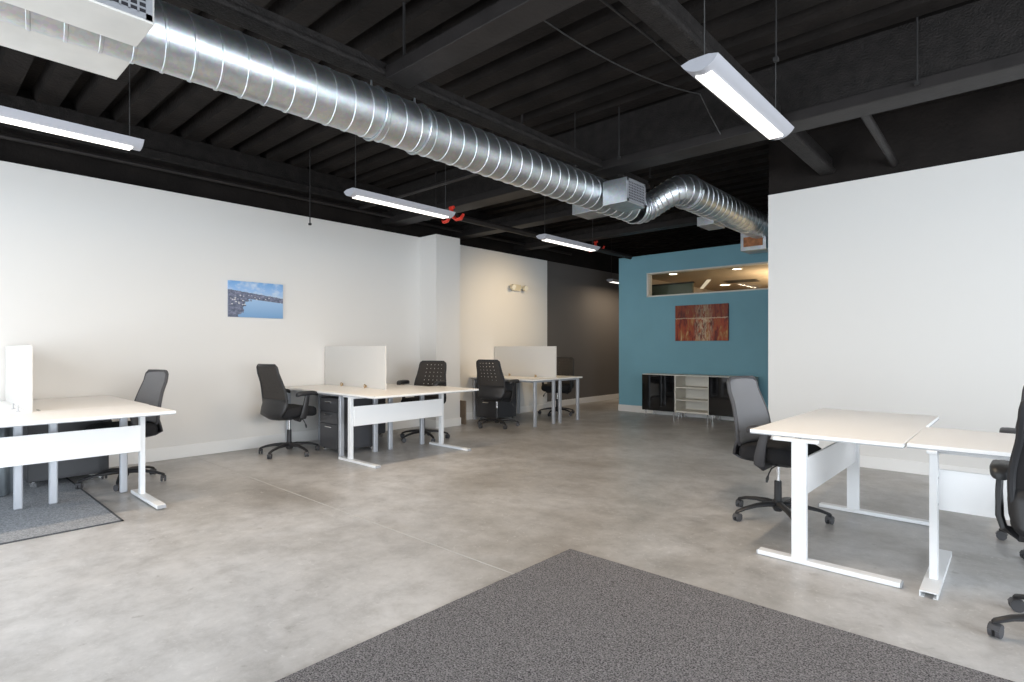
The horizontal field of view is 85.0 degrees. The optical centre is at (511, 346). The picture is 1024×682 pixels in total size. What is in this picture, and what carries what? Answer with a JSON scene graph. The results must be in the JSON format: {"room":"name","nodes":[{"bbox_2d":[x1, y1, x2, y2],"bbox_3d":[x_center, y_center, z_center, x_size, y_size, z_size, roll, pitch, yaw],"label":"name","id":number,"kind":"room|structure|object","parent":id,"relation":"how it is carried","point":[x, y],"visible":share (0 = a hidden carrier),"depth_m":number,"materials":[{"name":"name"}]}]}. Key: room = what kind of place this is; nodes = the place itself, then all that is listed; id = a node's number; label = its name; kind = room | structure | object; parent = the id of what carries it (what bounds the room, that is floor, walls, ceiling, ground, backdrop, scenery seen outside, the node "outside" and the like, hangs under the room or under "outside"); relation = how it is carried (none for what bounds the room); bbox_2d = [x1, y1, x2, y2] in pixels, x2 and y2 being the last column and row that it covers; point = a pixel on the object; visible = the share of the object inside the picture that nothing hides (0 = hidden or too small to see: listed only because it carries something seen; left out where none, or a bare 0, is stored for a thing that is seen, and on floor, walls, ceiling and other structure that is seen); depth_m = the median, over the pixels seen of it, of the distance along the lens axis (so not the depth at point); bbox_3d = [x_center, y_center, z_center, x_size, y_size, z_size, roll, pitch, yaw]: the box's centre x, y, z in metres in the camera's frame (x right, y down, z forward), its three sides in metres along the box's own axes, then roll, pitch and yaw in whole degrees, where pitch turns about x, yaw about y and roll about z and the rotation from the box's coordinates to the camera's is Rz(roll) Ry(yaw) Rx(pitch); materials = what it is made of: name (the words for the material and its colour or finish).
{"room":"open-plan office","nodes":[
{"label":"open-plan office","id":0,"kind":"room"},
{"bbox_2d":[0,161,546,448],"bbox_3d":[-3.043,-0.240,7.195,0.170,2.980,10.980,0,0,42],"label":"wall","id":1,"kind":"structure","parent":0,"point":[109,283],"depth_m":6.49,"materials":[{"name":"white paint"}]},
{"bbox_2d":[228,280,282,318],"bbox_3d":[-3.164,-0.580,6.913,0.028,0.434,0.664,0,0,42],"label":"framed picture","id":2,"kind":"object","parent":1,"relation":"attached to","point":[245,299],"visible":1,"depth_m":6.88},
{"bbox_2d":[109,419,418,466],"bbox_3d":[-4.058,1.177,5.936,0.015,0.145,7.750,0,0,42],"label":"baseboard","id":3,"kind":"structure","parent":1,"relation":"attached to","point":[204,448],"depth_m":6.60,"materials":[{"name":"white paint"}]},
{"bbox_2d":[193,456,513,573],"bbox_3d":[0.498,1.250,2.636,11.200,0.002,0.006,0,0,42],"label":"joint","id":4,"kind":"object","parent":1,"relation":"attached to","point":[193,456],"depth_m":3.91,"materials":[{"name":"grey concrete"}]},
{"bbox_2d":[466,403,547,419],"bbox_3d":[-0.195,1.188,10.201,0.015,0.125,2.720,0,0,42],"label":"baseboard","id":5,"kind":"structure","parent":1,"relation":"attached to","point":[528,408],"depth_m":10.71,"materials":[{"name":"white paint"}]},
{"bbox_2d":[510,284,527,290],"bbox_3d":[0.110,-1.109,10.441,0.145,0.123,0.448,0,0,42],"label":"emergency light","id":6,"kind":"object","parent":1,"relation":"attached to","point":[514,287],"visible":1,"depth_m":10.45,"materials":[{"name":"beige plastic"}]},
{"bbox_2d":[0,89,643,401],"bbox_3d":[-1.074,-0.640,9.742,0.329,3.780,17.400,0,0,42],"label":"wall","id":7,"kind":"structure","parent":0,"point":[10,151],"depth_m":11.51,"materials":[{"name":"black paint"}]},
{"bbox_2d":[451,184,656,239],"bbox_3d":[0.442,-1.955,8.383,3.800,0.190,0.220,0,0,42],"label":"ceiling beam","id":8,"kind":"structure","parent":7,"relation":"attached to","point":[562,212],"depth_m":8.50,"materials":[{"name":"black metal"}]},
{"bbox_2d":[547,393,618,407],"bbox_3d":[2.679,1.188,13.629,0.016,0.125,6.200,0,0,42],"label":"baseboard","id":9,"kind":"structure","parent":7,"relation":"attached to","point":[611,396],"depth_m":12.56,"materials":[{"name":"white paint"}]},
{"bbox_2d":[514,211,700,251],"bbox_3d":[1.583,-1.955,9.494,4.000,0.190,0.200,0,0,42],"label":"ceiling beam","id":10,"kind":"structure","parent":7,"relation":"attached to","point":[681,219],"depth_m":9.25,"materials":[{"name":"black metal"}]},
{"bbox_2d":[420,234,459,420],"bbox_3d":[-1.147,-0.240,8.871,0.410,2.980,0.490,0,0,42],"label":"wall column","id":11,"kind":"structure","parent":0,"point":[439,254],"depth_m":8.71,"materials":[{"name":"white paint"}]},
{"bbox_2d":[425,417,460,428],"bbox_3d":[-1.138,1.188,8.862,0.415,0.125,0.520,0,0,42],"label":"baseboard","id":12,"kind":"structure","parent":11,"relation":"attached to","point":[452,422],"depth_m":8.69,"materials":[{"name":"white paint"}]},
{"bbox_2d":[0,399,1023,681],"bbox_3d":[3.842,1.300,6.774,11.800,0.100,19.600,0,0,42],"label":"floor","id":13,"kind":"structure","parent":0,"point":[239,577],"depth_m":3.50,"materials":[{"name":"concrete"}]},
{"bbox_2d":[0,478,123,544],"bbox_3d":[-4.380,1.246,3.901,2.210,0.007,2.302,0,0,42],"label":"rug","id":14,"kind":"object","parent":13,"relation":"on","point":[75,509],"visible":0.71,"depth_m":4.15,"materials":[{"name":"grey carpet"}]},
{"bbox_2d":[0,427,12,496],"bbox_3d":[-4.529,0.911,4.310,0.096,0.662,1.053,0,0,42],"label":"sheet","id":15,"kind":"object","parent":14,"relation":"on","point":[6,473],"visible":0.32,"depth_m":4.64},
{"bbox_2d":[0,401,26,509],"bbox_3d":[-4.427,0.848,4.512,1.345,0.790,0.645,0,0,42],"label":"office desk","id":16,"kind":"object","parent":14,"relation":"on","point":[6,407],"visible":0.67,"depth_m":4.27,"materials":[{"name":"white laminate"}]},
{"bbox_2d":[5,345,32,412],"bbox_3d":[-4.195,0.243,4.739,1.389,0.515,0.020,0,0,42],"label":"divider","id":17,"kind":"object","parent":16,"relation":"on","point":[18,359],"visible":0.98,"depth_m":4.60,"materials":[{"name":"grey plastic"}]},
{"bbox_2d":[23,420,108,487],"bbox_3d":[-4.227,0.905,5.291,0.470,0.690,0.608,0,0,42],"label":"drawer pedestal","id":18,"kind":"object","parent":14,"relation":"on","point":[32,473],"visible":0.31,"depth_m":5.11,"materials":[{"name":"grey metal"}]},
{"bbox_2d":[0,404,175,508],"bbox_3d":[-3.374,0.871,4.091,0.756,0.740,1.425,0,0,42],"label":"office desk","id":19,"kind":"object","parent":14,"relation":"on","point":[58,446],"visible":1,"depth_m":4.26,"materials":[{"name":"white plastic"}]},
{"bbox_2d":[33,395,148,503],"bbox_3d":[-3.943,0.870,5.047,1.345,0.746,0.791,0,0,42],"label":"side table","id":20,"kind":"object","parent":14,"relation":"on","point":[52,404],"visible":0.48,"depth_m":4.77,"materials":[{"name":"white laminate"}]},
{"bbox_2d":[75,369,168,490],"bbox_3d":[-3.575,0.730,5.122,0.684,1.023,0.695,0,0,33],"label":"office chair","id":21,"kind":"object","parent":13,"relation":"on","point":[151,390],"visible":0.64,"depth_m":5.20,"materials":[{"name":"grey plastic"}]},
{"bbox_2d":[256,364,319,458],"bbox_3d":[-2.592,0.720,6.537,0.686,1.057,0.699,0,0,36],"label":"office chair","id":22,"kind":"object","parent":13,"relation":"on","point":[275,406],"visible":1,"depth_m":6.36,"materials":[{"name":"black fabric"}]},
{"bbox_2d":[285,382,381,456],"bbox_3d":[-2.254,0.853,6.912,1.345,0.794,0.640,0,0,42],"label":"side table","id":23,"kind":"object","parent":13,"relation":"on","point":[324,389],"visible":0.77,"depth_m":6.64,"materials":[{"name":"white plastic"}]},
{"bbox_2d":[325,346,385,389],"bbox_3d":[-2.023,0.247,7.137,1.389,0.522,0.020,0,0,42],"label":"divider","id":24,"kind":"object","parent":23,"relation":"on","point":[353,366],"visible":1,"depth_m":7.08,"materials":[{"name":"grey plastic"}]},
{"bbox_2d":[320,396,372,450],"bbox_3d":[-1.979,0.925,6.745,0.410,0.650,0.538,0,0,42],"label":"drawer pedestal","id":25,"kind":"object","parent":13,"relation":"on","point":[362,435],"visible":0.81,"depth_m":6.59,"materials":[{"name":"grey metal"}]},
{"bbox_2d":[378,398,385,436],"bbox_3d":[-2.089,0.925,7.712,0.410,0.650,0.568,0,0,42],"label":"drawer pedestal","id":26,"kind":"object","parent":13,"relation":"on","point":[381,426],"visible":0.16,"depth_m":7.73,"materials":[{"name":"grey metal"}]},
{"bbox_2d":[386,383,426,449],"bbox_3d":[-1.806,0.879,7.406,1.345,0.742,0.686,0,0,42],"label":"side table","id":27,"kind":"object","parent":13,"relation":"on","point":[388,386],"visible":0.26,"depth_m":7.14,"materials":[{"name":"white laminate"}]},
{"bbox_2d":[335,386,478,468],"bbox_3d":[-1.186,0.878,6.515,0.765,0.740,1.485,0,0,42],"label":"office desk","id":28,"kind":"object","parent":13,"relation":"on","point":[401,411],"visible":1,"depth_m":6.40,"materials":[{"name":"white laminate"}]},
{"bbox_2d":[397,361,449,442],"bbox_3d":[-1.222,0.720,7.575,0.686,1.057,0.697,0,0,20],"label":"office chair","id":29,"kind":"object","parent":13,"relation":"on","point":[424,371],"visible":0.7,"depth_m":7.75,"materials":[{"name":"grey plastic"}]},
{"bbox_2d":[460,400,465,423],"bbox_3d":[-0.883,1.060,9.158,0.365,0.380,0.030,0,0,42],"label":"wooden board","id":30,"kind":"object","parent":13,"relation":"on","point":[462,402],"visible":0.44,"depth_m":9.05,"materials":[{"name":"brown wood"}]},
{"bbox_2d":[477,381,515,419],"bbox_3d":[-0.273,0.925,9.605,0.460,0.650,0.528,0,0,42],"label":"drawer pedestal","id":31,"kind":"object","parent":13,"relation":"on","point":[486,409],"visible":0.37,"depth_m":9.46,"materials":[{"name":"grey metal"}]},
{"bbox_2d":[476,359,519,428],"bbox_3d":[-0.254,0.720,8.811,0.687,1.057,0.677,0,0,28],"label":"office chair","id":32,"kind":"object","parent":13,"relation":"on","point":[489,390],"visible":0.98,"depth_m":8.59,"materials":[{"name":"grey plastic"}]},
{"bbox_2d":[470,374,557,426],"bbox_3d":[0.009,0.853,9.350,1.420,0.794,0.633,0,0,42],"label":"office desk","id":33,"kind":"object","parent":13,"relation":"on","point":[534,380],"visible":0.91,"depth_m":9.05,"materials":[{"name":"white plastic"}]},
{"bbox_2d":[495,346,556,377],"bbox_3d":[0.208,0.247,9.600,1.389,0.522,0.020,0,0,42],"label":"divider","id":34,"kind":"object","parent":33,"relation":"on","point":[524,361],"visible":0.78,"depth_m":9.52,"materials":[{"name":"grey plastic"}]},
{"bbox_2d":[517,375,582,422],"bbox_3d":[0.457,0.879,9.845,1.420,0.742,0.693,0,0,42],"label":"office desk","id":35,"kind":"object","parent":13,"relation":"on","point":[560,378],"visible":0.59,"depth_m":9.54,"materials":[{"name":"white metal"}]},
{"bbox_2d":[538,357,574,415],"bbox_3d":[0.836,0.720,10.339,0.695,1.057,0.689,0,0,32],"label":"office chair","id":36,"kind":"object","parent":13,"relation":"on","point":[562,362],"visible":0.69,"depth_m":10.43,"materials":[{"name":"grey plastic"}]},
{"bbox_2d":[275,549,1013,681],"bbox_3d":[0.289,1.246,0.204,4.245,0.008,4.890,0,0,42],"label":"floor carpet","id":37,"kind":"object","parent":13,"relation":"on","point":[571,615],"visible":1,"depth_m":2.32,"materials":[{"name":"grey carpet"}]},
{"bbox_2d":[642,373,681,417],"bbox_3d":[2.731,0.868,10.088,0.625,0.765,0.420,0,0,42],"label":"base cabinet","id":38,"kind":"object","parent":13,"relation":"on","point":[658,389],"visible":0.84,"depth_m":9.92,"materials":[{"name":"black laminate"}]},
{"bbox_2d":[652,281,694,295],"bbox_3d":[3.209,-0.015,11.260,0.960,2.530,0.080,0,0,42],"label":"glass wall","id":39,"kind":"structure","parent":13,"relation":"on","point":[682,287],"depth_m":11.20,"materials":[{"name":"grey"}]},
{"bbox_2d":[675,374,715,420],"bbox_3d":[3.196,0.868,9.680,0.610,0.765,0.400,0,0,42],"label":"open shelf unit","id":40,"kind":"object","parent":13,"relation":"on","point":[691,390],"visible":0.73,"depth_m":9.80,"materials":[{"name":"white laminate"}]},
{"bbox_2d":[709,375,757,421],"bbox_3d":[3.661,0.868,9.245,0.660,0.765,0.420,0,0,42],"label":"base cabinet","id":41,"kind":"object","parent":13,"relation":"on","point":[720,405],"visible":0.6,"depth_m":9.19,"materials":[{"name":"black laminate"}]},
{"bbox_2d":[726,376,834,524],"bbox_3d":[1.945,0.737,4.106,0.686,1.023,0.667,0,0,-39],"label":"office chair","id":42,"kind":"object","parent":13,"relation":"on","point":[749,408],"visible":0.84,"depth_m":4.08,"materials":[{"name":"black fabric"}]},
{"bbox_2d":[750,408,938,587],"bbox_3d":[2.287,0.878,3.761,0.786,0.740,1.672,0,0,43],"label":"office desk","id":43,"kind":"object","parent":13,"relation":"on","point":[849,429],"visible":0.88,"depth_m":3.40,"materials":[{"name":"white laminate"}]},
{"bbox_2d":[907,427,1015,599],"bbox_3d":[2.912,0.878,2.658,1.622,0.741,0.950,0,0,42],"label":"office desk","id":44,"kind":"object","parent":13,"relation":"on","point":[949,490],"visible":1,"depth_m":2.93,"materials":[{"name":"white laminate"}]},
{"bbox_2d":[987,400,1023,638],"bbox_3d":[2.407,0.720,2.295,0.681,1.057,0.689,0,0,44],"label":"office chair","id":45,"kind":"object","parent":13,"relation":"on","point":[1012,471],"visible":1,"depth_m":2.37,"materials":[{"name":"grey plastic"}]},
{"bbox_2d":[995,386,1023,558],"bbox_3d":[3.365,0.738,3.363,0.706,1.025,0.670,0,0,42],"label":"office chair","id":46,"kind":"object","parent":13,"relation":"on","point":[1001,535],"visible":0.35,"depth_m":3.60,"materials":[{"name":"grey plastic"}]},
{"bbox_2d":[0,0,1023,254],"bbox_3d":[3.768,-2.510,6.841,12.400,0.280,20.000,0,0,42],"label":"ceiling","id":47,"kind":"structure","parent":0,"point":[539,73],"depth_m":5.03,"materials":[{"name":"black paint"}]},
{"bbox_2d":[0,64,143,150],"bbox_3d":[-3.017,-1.891,3.461,0.190,1.038,1.228,0,0,42],"label":"pendant light","id":48,"kind":"object","parent":47,"relation":"hanging from","point":[8,115],"visible":1,"depth_m":3.59,"materials":[{"name":"white metal"}]},
{"bbox_2d":[0,93,552,240],"bbox_3d":[-2.980,-2.215,7.286,0.200,0.330,11.200,0,0,42],"label":"ceiling beam","id":49,"kind":"structure","parent":47,"relation":"attached to","point":[167,150],"depth_m":6.55,"materials":[{"name":"black metal"}]},
{"bbox_2d":[308,148,311,224],"bbox_3d":[-2.466,-1.969,6.821,0.028,0.962,0.028,0,0,42],"label":"rod","id":50,"kind":"object","parent":47,"relation":"hanging from","point":[309,223],"visible":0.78,"depth_m":6.82,"materials":[{"name":"black metal"}]},
{"bbox_2d":[344,135,455,218],"bbox_3d":[-1.084,-1.898,5.596,0.190,1.024,1.228,0,0,42],"label":"pendant light","id":51,"kind":"object","parent":47,"relation":"hanging from","point":[355,193],"visible":0.96,"depth_m":5.47,"materials":[{"name":"white metal"}]},
{"bbox_2d":[403,2,404,54],"bbox_3d":[-0.743,-2.204,3.843,0.028,0.492,0.028,0,0,42],"label":"rod","id":52,"kind":"object","parent":47,"relation":"hanging from","point":[403,2],"visible":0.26,"depth_m":3.83,"materials":[{"name":"black metal"}]},
{"bbox_2d":[435,171,436,207],"bbox_3d":[-1.026,-2.130,7.540,0.025,0.640,0.026,0,0,42],"label":"rod","id":53,"kind":"object","parent":47,"relation":"hanging from","point":[435,171],"visible":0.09,"depth_m":7.53,"materials":[{"name":"black paint"}]},
{"bbox_2d":[536,219,599,250],"bbox_3d":[0.795,-1.898,7.671,0.190,1.024,1.228,0,0,42],"label":"pendant light","id":54,"kind":"object","parent":47,"relation":"hanging from","point":[544,237],"visible":0.91,"depth_m":7.56,"materials":[{"name":"white metal"}]},
{"bbox_2d":[573,112,576,166],"bbox_3d":[0.649,-2.154,5.753,0.028,0.592,0.028,0,0,42],"label":"rod","id":55,"kind":"object","parent":47,"relation":"hanging from","point":[574,165],"visible":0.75,"depth_m":5.75,"materials":[{"name":"black metal"}]},
{"bbox_2d":[606,238,618,283],"bbox_3d":[2.529,-1.908,12.550,0.190,1.004,1.228,0,0,42],"label":"pendant light","id":56,"kind":"object","parent":47,"relation":"hanging from","point":[611,280],"visible":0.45,"depth_m":12.14,"materials":[{"name":"white metal"}]},
{"bbox_2d":[617,107,620,159],"bbox_3d":[1.057,-2.154,5.519,0.028,0.592,0.028,0,0,42],"label":"rod","id":57,"kind":"object","parent":47,"relation":"hanging from","point":[618,156],"visible":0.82,"depth_m":5.51,"materials":[{"name":"black metal"}]},
{"bbox_2d":[381,0,1023,227],"bbox_3d":[2.322,-2.120,4.798,11.400,0.520,0.270,0,0,42],"label":"ceiling beam","id":58,"kind":"structure","parent":47,"relation":"attached to","point":[976,45],"depth_m":4.50,"materials":[{"name":"black metal"}]},
{"bbox_2d":[0,133,571,254],"bbox_3d":[-2.653,-1.940,7.394,0.042,0.042,11.600,0,0,42],"label":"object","id":59,"kind":"structure","parent":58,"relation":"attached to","point":[2,136],"depth_m":6.44,"materials":[{"name":"black paint"}]},
{"bbox_2d":[358,151,542,209],"bbox_3d":[-0.936,-1.970,6.824,3.350,0.046,0.046,0,0,42],"label":"ceiling pipe","id":60,"kind":"object","parent":59,"relation":"attached to","point":[469,175],"visible":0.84,"depth_m":6.86,"materials":[{"name":"black metal"}]},
{"bbox_2d":[177,0,649,188],"bbox_3d":[-1.171,-1.920,3.623,0.160,0.100,8.200,0,0,42],"label":"ceiling beam","id":61,"kind":"structure","parent":58,"relation":"attached to","point":[245,14],"depth_m":3.79,"materials":[{"name":"black metal"}]},
{"bbox_2d":[0,0,767,253],"bbox_3d":[0.185,-1.767,5.096,0.952,0.648,11.008,0,0,43],"label":"spiral duct","id":62,"kind":"object","parent":61,"relation":"hanging from","point":[101,37],"visible":0.98,"depth_m":3.43,"materials":[{"name":"grey metal"}]},
{"bbox_2d":[95,0,152,21],"bbox_3d":[-2.073,-1.573,2.002,0.006,0.227,1.365,0,0,42],"label":"grille","id":63,"kind":"object","parent":62,"relation":"attached to","point":[138,10],"depth_m":2.45,"materials":[{"name":"grey metal"}]},
{"bbox_2d":[627,177,645,206],"bbox_3d":[1.269,-1.573,5.691,0.006,0.227,0.360,0,0,42],"label":"grille","id":64,"kind":"object","parent":62,"relation":"attached to","point":[636,191],"depth_m":5.69,"materials":[{"name":"grey metal"}]},
{"bbox_2d":[743,237,762,246],"bbox_3d":[3.772,-1.655,8.745,0.290,0.150,0.012,0,0,42],"label":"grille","id":65,"kind":"object","parent":62,"relation":"attached to","point":[747,241],"depth_m":8.74,"materials":[{"name":"orange metal"}]},
{"bbox_2d":[455,214,631,258],"bbox_3d":[0.756,-1.690,8.894,0.077,0.077,4.400,0,0,42],"label":"ceiling pipe","id":66,"kind":"object","parent":58,"relation":"hanging from","point":[467,219],"visible":0.63,"depth_m":7.99,"materials":[{"name":"black metal"}]},
{"bbox_2d":[442,206,464,223],"bbox_3d":[-0.793,-1.734,7.300,0.382,0.211,0.110,0,0,34],"label":"clamp","id":67,"kind":"object","parent":66,"relation":"attached to","point":[451,208],"visible":0.8,"depth_m":7.26,"materials":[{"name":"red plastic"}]},
{"bbox_2d":[544,20,720,133],"bbox_3d":[0.844,-2.101,4.247,2.531,0.408,0.041,0,0,-37],"label":"cable","id":68,"kind":"object","parent":58,"relation":"attached to","point":[544,20],"visible":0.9,"depth_m":4.29,"materials":[{"name":"grey metal"}]},
{"bbox_2d":[619,0,834,175],"bbox_3d":[0.407,-1.945,2.721,0.150,0.170,8.980,0,0,42],"label":"ceiling beam","id":69,"kind":"structure","parent":58,"relation":"attached to","point":[669,19],"depth_m":3.48,"materials":[{"name":"black metal"}]},
{"bbox_2d":[681,0,793,139],"bbox_3d":[1.326,-1.878,3.184,0.190,1.064,1.228,0,0,42],"label":"pendant light","id":70,"kind":"object","parent":47,"relation":"hanging from","point":[711,70],"visible":0.98,"depth_m":3.01,"materials":[{"name":"white metal"}]},
{"bbox_2d":[773,0,778,62],"bbox_3d":[1.607,-2.094,3.401,0.028,0.712,0.028,0,0,42],"label":"rod","id":71,"kind":"object","parent":47,"relation":"hanging from","point":[776,58],"visible":1,"depth_m":3.40,"materials":[{"name":"black metal"}]},
{"bbox_2d":[914,17,919,85],"bbox_3d":[2.922,-2.169,4.032,0.028,0.562,0.028,0,0,42],"label":"rod","id":72,"kind":"object","parent":47,"relation":"hanging from","point":[917,83],"visible":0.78,"depth_m":4.03,"materials":[{"name":"black metal"}]},
{"bbox_2d":[652,279,713,292],"bbox_3d":[4.811,-0.085,13.789,0.020,2.670,7.500,0,0,42],"label":"wall","id":73,"kind":"structure","parent":0,"point":[654,282],"depth_m":13.24,"materials":[{"name":"beige paint"}]},
{"bbox_2d":[619,244,767,407],"bbox_3d":[5.864,-0.245,7.681,10.020,2.990,0.140,0,0,42],"label":"wall","id":74,"kind":"structure","parent":0,"point":[647,343],"depth_m":10.12,"materials":[{"name":"paint"}]},
{"bbox_2d":[618,404,733,420],"bbox_3d":[5.808,1.188,7.627,10.030,0.125,0.015,0,0,42],"label":"baseboard","id":75,"kind":"structure","parent":74,"relation":"attached to","point":[631,408],"depth_m":10.37,"materials":[{"name":"white paint"}]},
{"bbox_2d":[675,303,728,340],"bbox_3d":[3.337,-0.428,9.850,0.960,0.636,0.035,0,0,42],"label":"abstract painting","id":76,"kind":"object","parent":74,"relation":"attached to","point":[705,322],"visible":1,"depth_m":9.82,"materials":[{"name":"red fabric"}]},
{"bbox_2d":[647,261,767,296],"bbox_3d":[3.936,-1.167,9.418,3.610,0.455,0.155,0,0,42],"label":"window","id":77,"kind":"structure","parent":74,"relation":"in","point":[649,275],"depth_m":9.92,"materials":[{"name":"white"}]},
{"bbox_2d":[652,264,767,290],"bbox_3d":[8.540,-1.580,10.547,9.900,0.320,7.700,0,0,42],"label":"ceiling","id":78,"kind":"structure","parent":0,"point":[759,272],"depth_m":11.42,"materials":[{"name":"beige paint"}]},
{"bbox_2d":[700,280,710,288],"bbox_3d":[4.367,-1.414,12.640,0.080,0.012,1.800,0,0,14],"label":"recessed light","id":79,"kind":"object","parent":78,"relation":"in","point":[706,281],"visible":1,"depth_m":12.59,"materials":[{"name":"beige"}]},
{"bbox_2d":[725,279,758,282],"bbox_3d":[4.936,-1.410,11.990,0.640,0.016,0.440,0,0,32],"label":"ceiling vent","id":80,"kind":"object","parent":78,"relation":"in","point":[746,280],"visible":1,"depth_m":11.96,"materials":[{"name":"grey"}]},
{"bbox_2d":[768,82,1023,468],"bbox_3d":[5.357,-0.640,4.377,6.335,3.780,0.160,0,0,42],"label":"wall","id":81,"kind":"structure","parent":0,"point":[901,292],"depth_m":5.56,"materials":[{"name":"white paint"}]},
{"bbox_2d":[861,115,897,166],"bbox_3d":[3.333,-1.880,5.065,0.068,0.127,1.584,0,0,42],"label":"ceiling pipe","id":82,"kind":"object","parent":81,"relation":"attached to","point":[869,121],"visible":0.82,"depth_m":5.03,"materials":[{"name":"black metal"}]},
{"bbox_2d":[860,455,989,474],"bbox_3d":[5.296,1.188,4.314,6.340,0.125,0.015,0,0,42],"label":"baseboard","id":83,"kind":"structure","parent":81,"relation":"attached to","point":[890,464],"depth_m":5.56,"materials":[{"name":"white paint"}]},
{"bbox_3d":[8.270,-0.640,2.763,0.150,3.780,19.600,0,0,42],"label":"wall","id":84,"kind":"structure","parent":0,"visible":0},
{"bbox_2d":[386,0,583,87],"bbox_3d":[1.947,-1.895,1.420,7.420,0.110,0.200,0,0,42],"label":"ceiling beam","id":85,"kind":"structure","parent":84,"relation":"attached to","point":[501,20],"depth_m":3.35,"materials":[{"name":"black metal"}]},
{"bbox_2d":[600,0,749,124],"bbox_3d":[0.230,-1.915,2.794,0.046,0.026,5.450,0,0,42],"label":"cable","id":86,"kind":"object","parent":85,"relation":"attached to","point":[606,3],"visible":0.65,"depth_m":3.45,"materials":[{"name":"black plastic"}]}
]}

